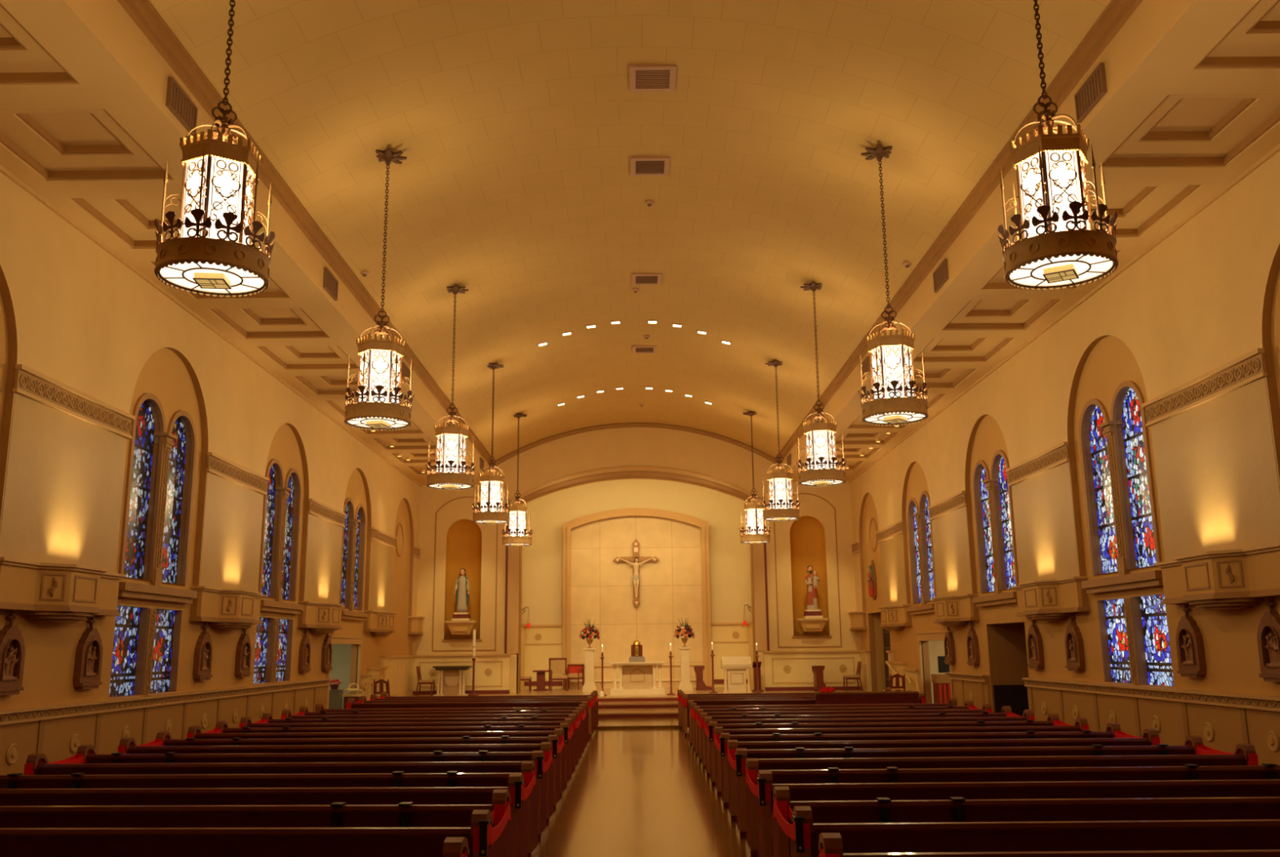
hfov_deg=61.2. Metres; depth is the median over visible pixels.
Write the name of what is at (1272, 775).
clip
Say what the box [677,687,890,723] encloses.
pew
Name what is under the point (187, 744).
clip
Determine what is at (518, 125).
ceiling
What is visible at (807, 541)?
niche
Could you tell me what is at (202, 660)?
plaque
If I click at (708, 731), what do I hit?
ribbon
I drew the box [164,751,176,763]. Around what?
clip
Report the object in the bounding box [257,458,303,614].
window
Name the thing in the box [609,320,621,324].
recessed light
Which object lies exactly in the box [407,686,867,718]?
platform
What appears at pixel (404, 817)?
clip
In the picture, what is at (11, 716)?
trim
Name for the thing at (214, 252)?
hanging lantern
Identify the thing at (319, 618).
console
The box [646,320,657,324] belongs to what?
recessed light
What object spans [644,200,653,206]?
smoke detector
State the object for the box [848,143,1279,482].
trim
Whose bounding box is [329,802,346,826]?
clip
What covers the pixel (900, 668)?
baseboard
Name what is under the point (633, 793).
floor
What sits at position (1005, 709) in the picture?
pew
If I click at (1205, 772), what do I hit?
pew
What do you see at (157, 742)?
cushion
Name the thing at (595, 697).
ribbon
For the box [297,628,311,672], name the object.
plaque
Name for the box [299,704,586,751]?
pew
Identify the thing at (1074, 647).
plaque
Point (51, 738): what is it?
wainscoting
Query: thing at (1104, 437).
window
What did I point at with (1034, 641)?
plaque
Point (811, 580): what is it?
statue
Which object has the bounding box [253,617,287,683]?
window
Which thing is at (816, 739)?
clip
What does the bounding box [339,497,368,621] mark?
window
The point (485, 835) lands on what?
ribbon
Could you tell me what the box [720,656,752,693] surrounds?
ambo
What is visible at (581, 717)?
ribbon
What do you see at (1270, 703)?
trim
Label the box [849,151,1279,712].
wall
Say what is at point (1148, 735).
pew
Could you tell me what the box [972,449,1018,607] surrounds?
window
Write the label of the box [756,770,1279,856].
pew
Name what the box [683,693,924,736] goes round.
pew
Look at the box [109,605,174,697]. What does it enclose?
window
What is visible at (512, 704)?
pew
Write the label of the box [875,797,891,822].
clip
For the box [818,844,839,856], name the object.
ribbon
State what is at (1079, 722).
pew
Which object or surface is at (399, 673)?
baseboard
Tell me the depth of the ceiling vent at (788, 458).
32.13 m
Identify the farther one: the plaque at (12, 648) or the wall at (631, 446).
the wall at (631, 446)
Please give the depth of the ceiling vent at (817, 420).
26.78 m
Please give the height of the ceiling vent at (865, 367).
0.310 m
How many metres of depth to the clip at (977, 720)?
14.77 m
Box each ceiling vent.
[165,76,197,136]
[323,266,337,301]
[401,362,410,385]
[479,457,484,471]
[629,64,675,92]
[630,155,670,176]
[631,272,662,285]
[632,345,657,353]
[786,453,791,467]
[816,417,822,422]
[861,356,870,379]
[933,258,948,293]
[1074,62,1107,123]
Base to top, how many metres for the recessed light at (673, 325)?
0.059 m
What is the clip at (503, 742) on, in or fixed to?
attached to the pew at (163, 735)
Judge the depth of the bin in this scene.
25.37 m
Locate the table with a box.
[532,670,548,691]
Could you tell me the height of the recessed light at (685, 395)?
0.074 m
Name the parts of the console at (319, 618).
moulding, cornice, carved panel, panel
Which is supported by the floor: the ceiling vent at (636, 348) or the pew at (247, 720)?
the pew at (247, 720)
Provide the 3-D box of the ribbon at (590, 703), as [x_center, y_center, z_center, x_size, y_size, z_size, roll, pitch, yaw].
[-0.998,5.634,22.248,0.090,0.160,1.230,-1,-11,0]
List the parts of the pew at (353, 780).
backrest, rail, panel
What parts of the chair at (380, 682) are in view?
leg, backrest, leg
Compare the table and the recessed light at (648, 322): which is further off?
the table
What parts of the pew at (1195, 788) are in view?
panel, rail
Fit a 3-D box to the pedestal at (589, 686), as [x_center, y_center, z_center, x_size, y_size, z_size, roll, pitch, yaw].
[-1.587,7.619,34.161,0.440,1.345,0.440,-1,-11,0]
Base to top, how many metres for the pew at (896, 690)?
0.800 m
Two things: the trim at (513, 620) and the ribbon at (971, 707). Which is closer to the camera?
the ribbon at (971, 707)
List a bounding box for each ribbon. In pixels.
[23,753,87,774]
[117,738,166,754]
[186,727,222,737]
[239,718,268,728]
[280,711,304,719]
[346,700,363,708]
[369,696,384,700]
[462,848,467,856]
[472,799,511,856]
[510,768,535,808]
[533,748,552,778]
[551,733,564,758]
[563,723,573,742]
[573,715,580,730]
[579,708,585,721]
[587,697,594,707]
[594,693,597,702]
[677,693,680,702]
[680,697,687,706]
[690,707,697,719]
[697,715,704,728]
[704,722,714,741]
[714,733,727,755]
[727,747,745,776]
[746,767,770,805]
[773,795,810,852]
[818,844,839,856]
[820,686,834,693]
[920,697,924,703]
[968,705,992,712]
[1006,711,1035,720]
[1053,720,1088,729]
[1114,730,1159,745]
[1195,744,1258,765]
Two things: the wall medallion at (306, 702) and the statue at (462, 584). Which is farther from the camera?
the statue at (462, 584)
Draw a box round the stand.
[342,683,364,708]
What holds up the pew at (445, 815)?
on the floor
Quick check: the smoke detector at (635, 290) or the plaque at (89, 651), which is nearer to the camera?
the plaque at (89, 651)
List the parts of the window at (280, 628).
stained glass, stained glass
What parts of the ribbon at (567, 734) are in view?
sash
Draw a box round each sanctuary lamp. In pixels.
[521,606,530,628]
[742,604,751,626]
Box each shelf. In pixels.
[342,688,364,696]
[444,620,477,624]
[795,617,828,622]
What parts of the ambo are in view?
cornice, carved panel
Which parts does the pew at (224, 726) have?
backrest, rail, panel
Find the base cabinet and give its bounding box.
[931,674,951,703]
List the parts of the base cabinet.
panel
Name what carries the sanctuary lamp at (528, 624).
attached to the wall at (522, 553)
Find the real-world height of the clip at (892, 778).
0.158 m
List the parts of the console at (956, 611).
panel, carved panel, cornice, moulding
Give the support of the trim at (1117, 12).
attached to the ceiling at (518, 125)
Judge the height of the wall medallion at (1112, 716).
0.229 m
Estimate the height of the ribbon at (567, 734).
0.195 m
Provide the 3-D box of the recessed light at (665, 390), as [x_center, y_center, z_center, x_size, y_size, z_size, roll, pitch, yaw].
[0.809,-1.062,30.301,0.252,0.059,0.220,-1,-11,0]
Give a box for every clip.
[6,773,22,788]
[70,773,85,788]
[111,752,123,763]
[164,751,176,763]
[185,737,195,746]
[231,737,241,745]
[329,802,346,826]
[391,771,404,786]
[398,801,413,826]
[432,751,443,761]
[446,770,457,786]
[462,736,470,744]
[478,750,488,761]
[501,735,509,743]
[772,733,780,741]
[795,746,804,758]
[813,733,822,741]
[827,767,839,783]
[844,746,853,757]
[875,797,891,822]
[886,766,897,782]
[949,796,964,822]
[977,720,984,726]
[1026,730,1035,738]
[1080,729,1091,737]
[1091,744,1103,755]
[1155,743,1168,755]
[1183,764,1199,780]
[1262,763,1277,779]
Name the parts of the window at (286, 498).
stained glass, arch moulding, sill, stained glass, arch moulding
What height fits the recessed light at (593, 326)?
0.059 m
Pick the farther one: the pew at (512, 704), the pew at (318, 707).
the pew at (512, 704)
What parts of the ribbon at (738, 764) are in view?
sash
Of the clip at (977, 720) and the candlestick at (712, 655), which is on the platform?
the candlestick at (712, 655)
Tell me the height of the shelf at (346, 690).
0.160 m
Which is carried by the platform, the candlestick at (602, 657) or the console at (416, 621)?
the candlestick at (602, 657)
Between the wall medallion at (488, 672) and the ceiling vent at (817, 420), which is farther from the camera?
the wall medallion at (488, 672)
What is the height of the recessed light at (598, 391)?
0.059 m
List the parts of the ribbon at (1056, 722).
sash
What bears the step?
on the floor
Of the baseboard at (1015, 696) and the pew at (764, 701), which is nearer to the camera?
the baseboard at (1015, 696)
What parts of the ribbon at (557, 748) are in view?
sash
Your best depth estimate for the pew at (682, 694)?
22.65 m
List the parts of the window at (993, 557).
arch moulding, stained glass, sill, arch moulding, stained glass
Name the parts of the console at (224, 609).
moulding, cornice, carved panel, panel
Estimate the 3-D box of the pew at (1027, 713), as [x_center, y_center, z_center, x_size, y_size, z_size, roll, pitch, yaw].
[3.310,4.560,15.920,4.828,0.800,0.535,-1,-11,1]
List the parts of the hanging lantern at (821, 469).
chain, glass, glass plate, box frame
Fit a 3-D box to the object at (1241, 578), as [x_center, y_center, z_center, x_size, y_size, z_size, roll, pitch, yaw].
[6.715,1.796,12.693,0.460,0.645,2.812,-1,-11,0]
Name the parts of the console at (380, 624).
moulding, cornice, carved panel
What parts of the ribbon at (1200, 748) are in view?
sash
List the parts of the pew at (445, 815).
rail, backrest, panel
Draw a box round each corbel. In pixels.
[444,620,477,635]
[795,617,828,631]
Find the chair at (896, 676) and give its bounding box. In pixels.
[882,673,906,691]
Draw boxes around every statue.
[451,568,471,620]
[803,565,822,617]
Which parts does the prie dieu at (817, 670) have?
panel, arm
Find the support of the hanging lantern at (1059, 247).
hanging from the ceiling at (518, 125)
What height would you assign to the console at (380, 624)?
0.645 m
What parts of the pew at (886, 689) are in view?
panel, rail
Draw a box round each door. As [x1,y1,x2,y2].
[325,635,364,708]
[882,627,890,687]
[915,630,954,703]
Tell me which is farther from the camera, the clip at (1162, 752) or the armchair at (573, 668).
the armchair at (573, 668)
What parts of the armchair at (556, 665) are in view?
leg, panel, seat frame, seat, leg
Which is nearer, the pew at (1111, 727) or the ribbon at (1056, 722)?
the pew at (1111, 727)
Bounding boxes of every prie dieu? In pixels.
[693,666,712,690]
[811,665,835,691]
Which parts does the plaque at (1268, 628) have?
panel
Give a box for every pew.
[0,760,539,856]
[0,773,528,856]
[0,789,515,856]
[0,809,498,856]
[26,750,548,840]
[76,742,555,824]
[119,734,561,810]
[155,728,566,798]
[187,723,571,787]
[215,718,575,778]
[240,714,578,770]
[262,710,582,764]
[281,706,584,757]
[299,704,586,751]
[315,701,589,746]
[346,696,594,737]
[359,693,595,733]
[370,692,596,728]
[380,690,598,724]
[442,836,469,856]
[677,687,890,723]
[679,688,901,728]
[680,690,911,733]
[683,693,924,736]
[688,697,957,746]
[690,700,973,751]
[693,702,991,756]
[697,706,1011,763]
[700,709,1034,769]
[704,713,1059,777]
[709,717,1088,786]
[714,722,1120,796]
[720,728,1159,808]
[727,735,1203,822]
[735,743,1256,838]
[745,758,1279,856]
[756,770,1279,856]
[771,786,1279,856]
[790,805,1279,856]
[814,691,919,704]
[817,832,1279,856]
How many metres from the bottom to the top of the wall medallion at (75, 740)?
0.229 m
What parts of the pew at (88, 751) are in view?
panel, rail, backrest, panel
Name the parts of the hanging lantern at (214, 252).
glass plate, box frame, glass, chain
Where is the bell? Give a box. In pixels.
[599,688,604,696]
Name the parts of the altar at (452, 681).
panel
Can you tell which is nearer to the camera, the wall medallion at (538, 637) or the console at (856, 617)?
the console at (856, 617)
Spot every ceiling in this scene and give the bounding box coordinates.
[0,0,491,484]
[148,0,1111,461]
[778,0,1279,481]
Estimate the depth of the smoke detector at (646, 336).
25.08 m
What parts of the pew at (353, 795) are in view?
rail, backrest, panel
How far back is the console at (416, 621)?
32.92 m
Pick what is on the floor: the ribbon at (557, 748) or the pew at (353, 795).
the pew at (353, 795)
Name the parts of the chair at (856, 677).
seat, seat frame, leg, backrest, leg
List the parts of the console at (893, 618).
panel, carved panel, cornice, moulding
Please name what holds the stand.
on the floor
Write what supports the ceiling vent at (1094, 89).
in the ceiling at (1156, 55)
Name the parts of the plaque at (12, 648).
panel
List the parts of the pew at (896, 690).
panel, rail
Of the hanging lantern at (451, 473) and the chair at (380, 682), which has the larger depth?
the chair at (380, 682)
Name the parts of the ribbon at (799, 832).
sash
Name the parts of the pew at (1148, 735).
panel, rail, backrest, panel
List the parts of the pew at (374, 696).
rail, panel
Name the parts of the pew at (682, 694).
panel, rail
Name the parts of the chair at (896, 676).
leg, backrest, leg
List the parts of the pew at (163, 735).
rail, backrest, panel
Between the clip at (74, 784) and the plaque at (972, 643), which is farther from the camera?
the plaque at (972, 643)
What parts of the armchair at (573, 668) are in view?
seat, seat frame, panel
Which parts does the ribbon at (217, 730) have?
sash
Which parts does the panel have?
moulding, rail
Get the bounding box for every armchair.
[548,657,568,691]
[563,664,584,689]
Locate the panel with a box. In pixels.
[562,508,711,688]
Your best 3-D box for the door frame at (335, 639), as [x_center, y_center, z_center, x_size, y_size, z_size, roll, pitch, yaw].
[-6.977,5.963,25.522,0.110,2.080,2.990,-1,-11,0]
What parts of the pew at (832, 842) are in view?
rail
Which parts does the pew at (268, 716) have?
backrest, rail, panel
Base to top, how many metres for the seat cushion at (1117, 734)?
0.160 m
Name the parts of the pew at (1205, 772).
panel, backrest, rail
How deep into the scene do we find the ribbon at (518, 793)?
8.29 m
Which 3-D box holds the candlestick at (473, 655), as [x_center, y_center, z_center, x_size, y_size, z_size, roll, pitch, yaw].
[-4.952,6.972,32.239,0.320,1.920,0.312,-1,-11,0]
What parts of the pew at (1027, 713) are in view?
panel, rail, backrest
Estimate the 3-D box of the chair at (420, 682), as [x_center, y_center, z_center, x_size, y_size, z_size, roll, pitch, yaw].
[-6.434,7.561,32.419,0.506,0.873,0.450,-1,-11,0]
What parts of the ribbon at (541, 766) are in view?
sash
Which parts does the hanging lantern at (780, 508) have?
chain, glass, glass plate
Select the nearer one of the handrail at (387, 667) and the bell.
the handrail at (387, 667)
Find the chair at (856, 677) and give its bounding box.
[843,661,862,691]
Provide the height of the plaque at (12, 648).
0.905 m
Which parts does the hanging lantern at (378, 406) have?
box frame, glass plate, glass, chain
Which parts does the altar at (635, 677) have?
carved panel, panel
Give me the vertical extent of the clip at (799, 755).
0.158 m
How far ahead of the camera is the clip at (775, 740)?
12.92 m
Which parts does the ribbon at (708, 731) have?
sash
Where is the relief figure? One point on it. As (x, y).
(871, 579)
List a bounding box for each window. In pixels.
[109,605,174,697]
[118,393,197,603]
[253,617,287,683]
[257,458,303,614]
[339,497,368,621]
[906,490,936,614]
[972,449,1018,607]
[1079,381,1163,593]
[1104,594,1173,686]
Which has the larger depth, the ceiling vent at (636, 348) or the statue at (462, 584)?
the statue at (462, 584)
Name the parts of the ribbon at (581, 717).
sash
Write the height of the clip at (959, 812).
0.158 m
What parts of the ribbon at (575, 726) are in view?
sash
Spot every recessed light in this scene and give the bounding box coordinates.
[537,341,548,346]
[556,402,565,406]
[560,331,573,336]
[576,395,585,399]
[585,324,596,328]
[595,390,604,393]
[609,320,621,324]
[615,386,624,390]
[644,386,653,389]
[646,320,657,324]
[664,389,673,392]
[671,323,683,328]
[684,394,693,397]
[696,329,707,335]
[703,400,712,404]
[720,339,732,345]
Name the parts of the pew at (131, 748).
panel, rail, backrest, panel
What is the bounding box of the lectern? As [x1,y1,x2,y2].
[751,661,763,692]
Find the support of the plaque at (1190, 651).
attached to the wall at (1206, 296)
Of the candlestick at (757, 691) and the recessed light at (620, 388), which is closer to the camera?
the recessed light at (620, 388)
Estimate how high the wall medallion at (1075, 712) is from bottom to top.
0.229 m
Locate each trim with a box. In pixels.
[0,164,422,486]
[0,678,331,724]
[12,364,421,558]
[116,0,495,464]
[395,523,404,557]
[431,493,841,651]
[494,423,776,466]
[504,496,769,693]
[510,466,760,503]
[775,0,1142,462]
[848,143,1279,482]
[850,348,1267,554]
[869,517,877,551]
[947,671,1279,711]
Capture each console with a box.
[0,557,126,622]
[189,586,265,630]
[297,600,345,634]
[363,609,396,636]
[407,616,424,634]
[848,611,866,630]
[877,604,912,631]
[930,593,979,627]
[1011,576,1090,621]
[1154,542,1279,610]
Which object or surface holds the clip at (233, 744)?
attached to the pew at (163, 735)
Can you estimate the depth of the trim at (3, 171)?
15.59 m
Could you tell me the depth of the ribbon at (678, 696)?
23.80 m
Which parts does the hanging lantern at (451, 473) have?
glass plate, box frame, glass, chain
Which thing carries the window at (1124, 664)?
in the wall at (1206, 296)
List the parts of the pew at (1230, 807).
panel, backrest, rail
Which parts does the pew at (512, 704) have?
rail, backrest, panel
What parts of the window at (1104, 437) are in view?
arch moulding, stained glass, sill, arch moulding, stained glass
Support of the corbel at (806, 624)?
attached to the wall at (631, 446)
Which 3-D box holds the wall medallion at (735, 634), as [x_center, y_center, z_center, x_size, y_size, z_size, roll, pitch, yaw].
[3.309,7.139,37.444,0.229,0.229,0.053,-1,-11,0]
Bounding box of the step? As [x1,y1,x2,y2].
[596,717,679,728]
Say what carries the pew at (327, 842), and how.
on the floor
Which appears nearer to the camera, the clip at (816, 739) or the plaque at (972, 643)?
the clip at (816, 739)
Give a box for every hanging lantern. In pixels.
[154,0,275,297]
[342,147,414,431]
[425,284,475,490]
[471,363,511,524]
[501,413,533,546]
[738,411,770,544]
[760,360,800,521]
[795,281,846,487]
[857,143,928,426]
[997,0,1118,290]
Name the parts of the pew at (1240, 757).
panel, rail, backrest, panel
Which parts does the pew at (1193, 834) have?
panel, rail, backrest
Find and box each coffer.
[0,3,435,474]
[835,0,1279,469]
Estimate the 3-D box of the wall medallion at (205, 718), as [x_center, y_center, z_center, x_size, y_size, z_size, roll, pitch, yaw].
[-6.903,4.645,17.163,0.053,0.229,0.229,-1,-11,0]
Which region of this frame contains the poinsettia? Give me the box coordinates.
[329,679,342,689]
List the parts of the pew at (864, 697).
post, cap rail, post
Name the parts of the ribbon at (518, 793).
sash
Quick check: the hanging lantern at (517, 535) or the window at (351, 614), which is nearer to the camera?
the window at (351, 614)
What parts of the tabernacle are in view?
door, door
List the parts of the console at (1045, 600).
panel, carved panel, cornice, moulding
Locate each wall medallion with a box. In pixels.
[5,743,18,764]
[69,733,80,753]
[121,725,130,738]
[164,719,172,733]
[201,714,208,728]
[232,709,238,723]
[259,705,265,717]
[283,701,288,709]
[304,698,308,706]
[429,668,436,676]
[484,668,492,675]
[534,633,541,639]
[732,631,738,638]
[783,665,791,672]
[839,664,846,671]
[968,691,973,701]
[1040,701,1046,715]
[1071,705,1079,719]
[1108,710,1116,722]
[1151,715,1160,733]
[1203,722,1214,742]
[1266,730,1279,752]
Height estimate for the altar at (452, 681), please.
0.860 m
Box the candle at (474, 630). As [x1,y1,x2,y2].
[472,629,475,657]
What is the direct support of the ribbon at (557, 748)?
attached to the pew at (131, 748)
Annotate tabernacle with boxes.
[628,637,644,662]
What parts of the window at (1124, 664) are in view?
stained glass, stained glass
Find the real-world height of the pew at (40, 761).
0.800 m
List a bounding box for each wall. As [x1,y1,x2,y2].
[0,172,420,710]
[329,644,351,708]
[412,423,861,693]
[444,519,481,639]
[521,504,524,623]
[523,479,750,624]
[746,502,751,621]
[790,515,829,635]
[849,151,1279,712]
[928,640,947,703]
[995,622,1028,684]
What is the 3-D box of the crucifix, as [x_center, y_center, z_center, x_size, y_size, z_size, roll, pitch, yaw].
[-0.131,5.004,37.481,1.600,2.390,0.284,-1,-11,0]
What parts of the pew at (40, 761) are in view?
panel, rail, backrest, panel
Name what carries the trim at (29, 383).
attached to the wall at (72, 313)
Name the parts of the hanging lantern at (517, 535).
glass, chain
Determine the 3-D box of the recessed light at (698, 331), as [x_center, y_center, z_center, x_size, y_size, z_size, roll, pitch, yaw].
[1.402,-2.175,24.441,0.252,0.074,0.220,-1,-11,0]
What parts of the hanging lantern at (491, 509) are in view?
glass plate, glass, chain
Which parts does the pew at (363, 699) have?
rail, panel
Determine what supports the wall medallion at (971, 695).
attached to the wall at (1206, 296)
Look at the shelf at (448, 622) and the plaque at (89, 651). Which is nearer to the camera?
the plaque at (89, 651)
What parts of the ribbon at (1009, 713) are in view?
sash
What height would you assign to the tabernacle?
0.720 m
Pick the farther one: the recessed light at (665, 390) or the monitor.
the recessed light at (665, 390)
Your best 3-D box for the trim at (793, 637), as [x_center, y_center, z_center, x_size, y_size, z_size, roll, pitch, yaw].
[-0.116,4.473,33.984,12.700,4.820,0.050,-1,-11,0]
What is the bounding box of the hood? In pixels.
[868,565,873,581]
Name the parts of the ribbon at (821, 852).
sash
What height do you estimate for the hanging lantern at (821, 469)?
3.730 m
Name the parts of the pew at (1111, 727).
panel, rail, backrest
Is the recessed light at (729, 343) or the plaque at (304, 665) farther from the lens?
the recessed light at (729, 343)
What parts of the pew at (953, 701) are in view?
panel, rail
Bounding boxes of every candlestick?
[467,629,478,695]
[597,644,607,695]
[666,643,675,695]
[709,641,717,693]
[753,643,762,693]
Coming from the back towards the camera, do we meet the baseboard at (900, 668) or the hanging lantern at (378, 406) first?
the baseboard at (900, 668)
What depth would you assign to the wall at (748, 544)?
37.59 m
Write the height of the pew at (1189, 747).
0.800 m
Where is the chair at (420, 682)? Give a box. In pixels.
[415,666,435,696]
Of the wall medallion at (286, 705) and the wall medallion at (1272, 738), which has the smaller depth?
the wall medallion at (1272, 738)
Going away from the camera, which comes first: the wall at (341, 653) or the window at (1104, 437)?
the window at (1104, 437)
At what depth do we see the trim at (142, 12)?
13.55 m
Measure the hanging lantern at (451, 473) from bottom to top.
3.730 m
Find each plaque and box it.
[0,610,25,695]
[72,616,102,689]
[192,622,213,680]
[235,627,251,677]
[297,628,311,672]
[320,634,332,671]
[943,627,955,664]
[966,621,979,666]
[1026,619,1044,669]
[1064,613,1085,671]
[1175,604,1206,677]
[1257,597,1279,682]
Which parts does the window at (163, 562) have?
stained glass, arch moulding, sill, stained glass, arch moulding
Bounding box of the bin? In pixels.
[328,688,343,708]
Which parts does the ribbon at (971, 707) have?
sash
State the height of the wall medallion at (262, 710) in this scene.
0.229 m
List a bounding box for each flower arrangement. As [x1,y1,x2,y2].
[579,618,599,648]
[674,618,694,647]
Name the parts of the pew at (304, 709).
backrest, rail, panel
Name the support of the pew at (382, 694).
on the floor
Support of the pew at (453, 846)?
on the floor
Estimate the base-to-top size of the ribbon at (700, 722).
0.160 m
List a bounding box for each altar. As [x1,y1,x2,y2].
[432,665,472,695]
[609,662,665,695]
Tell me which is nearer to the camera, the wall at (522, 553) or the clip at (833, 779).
the clip at (833, 779)
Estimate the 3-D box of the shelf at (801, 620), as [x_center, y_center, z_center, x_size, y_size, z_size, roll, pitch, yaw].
[5.331,5.938,33.540,0.920,0.100,0.540,-1,-11,0]
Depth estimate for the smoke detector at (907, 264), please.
17.24 m
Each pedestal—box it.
[582,648,596,692]
[678,647,693,691]
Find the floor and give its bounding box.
[533,727,773,856]
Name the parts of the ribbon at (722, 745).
sash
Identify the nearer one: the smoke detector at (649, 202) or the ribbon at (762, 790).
the ribbon at (762, 790)
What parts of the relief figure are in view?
panel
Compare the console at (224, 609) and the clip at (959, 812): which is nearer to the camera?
the clip at (959, 812)
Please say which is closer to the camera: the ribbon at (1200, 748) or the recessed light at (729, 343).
the ribbon at (1200, 748)
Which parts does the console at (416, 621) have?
moulding, cornice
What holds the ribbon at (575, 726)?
attached to the pew at (247, 720)
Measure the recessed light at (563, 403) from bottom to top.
0.090 m
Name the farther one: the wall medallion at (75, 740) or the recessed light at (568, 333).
the recessed light at (568, 333)
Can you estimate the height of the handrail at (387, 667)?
1.331 m
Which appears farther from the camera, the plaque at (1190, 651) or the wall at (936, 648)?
the wall at (936, 648)
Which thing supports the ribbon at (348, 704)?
attached to the pew at (363, 699)
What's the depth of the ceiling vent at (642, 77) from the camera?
13.73 m
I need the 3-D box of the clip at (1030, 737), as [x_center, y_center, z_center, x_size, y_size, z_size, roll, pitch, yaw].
[4.676,3.692,12.909,0.080,0.158,0.135,-1,-11,1]
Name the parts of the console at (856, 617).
cornice, moulding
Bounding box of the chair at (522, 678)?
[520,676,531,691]
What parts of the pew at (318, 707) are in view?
rail, panel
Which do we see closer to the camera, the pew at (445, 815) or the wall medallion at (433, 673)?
the pew at (445, 815)
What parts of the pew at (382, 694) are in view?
rail, panel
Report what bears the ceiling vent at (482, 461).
in the ceiling at (117, 69)
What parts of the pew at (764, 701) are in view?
panel, rail, backrest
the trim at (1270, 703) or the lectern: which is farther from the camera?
the lectern
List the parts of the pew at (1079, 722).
panel, rail, backrest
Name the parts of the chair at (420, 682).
leg, backrest, leg, seat frame, seat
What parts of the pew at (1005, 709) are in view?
panel, rail, backrest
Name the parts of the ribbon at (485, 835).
sash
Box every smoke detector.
[360,270,369,276]
[631,288,639,293]
[643,334,649,339]
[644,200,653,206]
[902,261,911,267]
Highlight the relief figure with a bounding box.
[866,560,876,599]
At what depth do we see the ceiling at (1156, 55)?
12.01 m
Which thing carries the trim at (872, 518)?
attached to the wall at (1206, 296)
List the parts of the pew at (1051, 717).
panel, rail, backrest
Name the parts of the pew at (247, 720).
backrest, rail, panel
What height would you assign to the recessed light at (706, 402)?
0.090 m
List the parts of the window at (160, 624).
stained glass, stained glass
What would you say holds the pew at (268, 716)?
on the floor
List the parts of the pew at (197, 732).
backrest, rail, panel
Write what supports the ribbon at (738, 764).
attached to the pew at (1240, 757)
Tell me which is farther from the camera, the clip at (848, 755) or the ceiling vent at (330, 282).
the ceiling vent at (330, 282)
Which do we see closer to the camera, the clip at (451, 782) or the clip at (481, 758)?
the clip at (451, 782)
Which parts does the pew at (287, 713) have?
backrest, rail, panel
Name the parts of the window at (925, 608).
arch moulding, stained glass, sill, arch moulding, stained glass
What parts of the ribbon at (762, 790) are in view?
sash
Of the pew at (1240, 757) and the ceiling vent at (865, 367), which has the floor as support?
the pew at (1240, 757)
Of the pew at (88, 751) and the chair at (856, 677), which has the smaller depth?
the pew at (88, 751)
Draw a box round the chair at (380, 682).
[373,679,395,697]
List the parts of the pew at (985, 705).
panel, rail, backrest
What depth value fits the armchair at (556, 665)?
35.30 m
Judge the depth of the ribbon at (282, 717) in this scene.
18.57 m
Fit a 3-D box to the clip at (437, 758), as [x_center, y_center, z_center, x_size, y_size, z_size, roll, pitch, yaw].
[-2.085,3.402,11.129,0.080,0.158,0.135,-1,-11,3]
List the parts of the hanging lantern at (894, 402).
chain, glass, glass plate, box frame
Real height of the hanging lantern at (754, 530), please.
3.730 m
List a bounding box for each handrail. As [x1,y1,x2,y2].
[363,666,388,693]
[885,661,911,689]
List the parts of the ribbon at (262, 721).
sash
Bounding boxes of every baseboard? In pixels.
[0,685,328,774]
[360,654,415,700]
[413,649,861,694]
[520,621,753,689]
[858,649,919,693]
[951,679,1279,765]
[992,684,1029,715]
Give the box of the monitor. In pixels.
[937,656,949,674]
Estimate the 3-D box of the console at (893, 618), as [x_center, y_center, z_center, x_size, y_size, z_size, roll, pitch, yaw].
[6.651,5.051,28.746,0.460,0.645,2.812,-1,-11,0]
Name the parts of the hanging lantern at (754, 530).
chain, glass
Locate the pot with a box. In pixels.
[329,684,339,689]
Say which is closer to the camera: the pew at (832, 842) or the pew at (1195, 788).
the pew at (832, 842)
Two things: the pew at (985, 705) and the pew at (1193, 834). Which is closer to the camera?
the pew at (1193, 834)
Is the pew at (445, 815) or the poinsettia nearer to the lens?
the pew at (445, 815)
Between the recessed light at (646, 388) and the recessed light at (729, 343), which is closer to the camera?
the recessed light at (729, 343)
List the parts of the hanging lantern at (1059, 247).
chain, glass, box frame, glass plate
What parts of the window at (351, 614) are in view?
stained glass, arch moulding, sill, stained glass, arch moulding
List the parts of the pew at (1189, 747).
panel, backrest, rail, panel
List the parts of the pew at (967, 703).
panel, backrest, rail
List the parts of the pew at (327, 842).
rail, backrest, panel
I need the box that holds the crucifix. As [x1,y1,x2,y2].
[613,538,658,608]
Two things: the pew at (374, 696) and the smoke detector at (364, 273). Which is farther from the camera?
the pew at (374, 696)

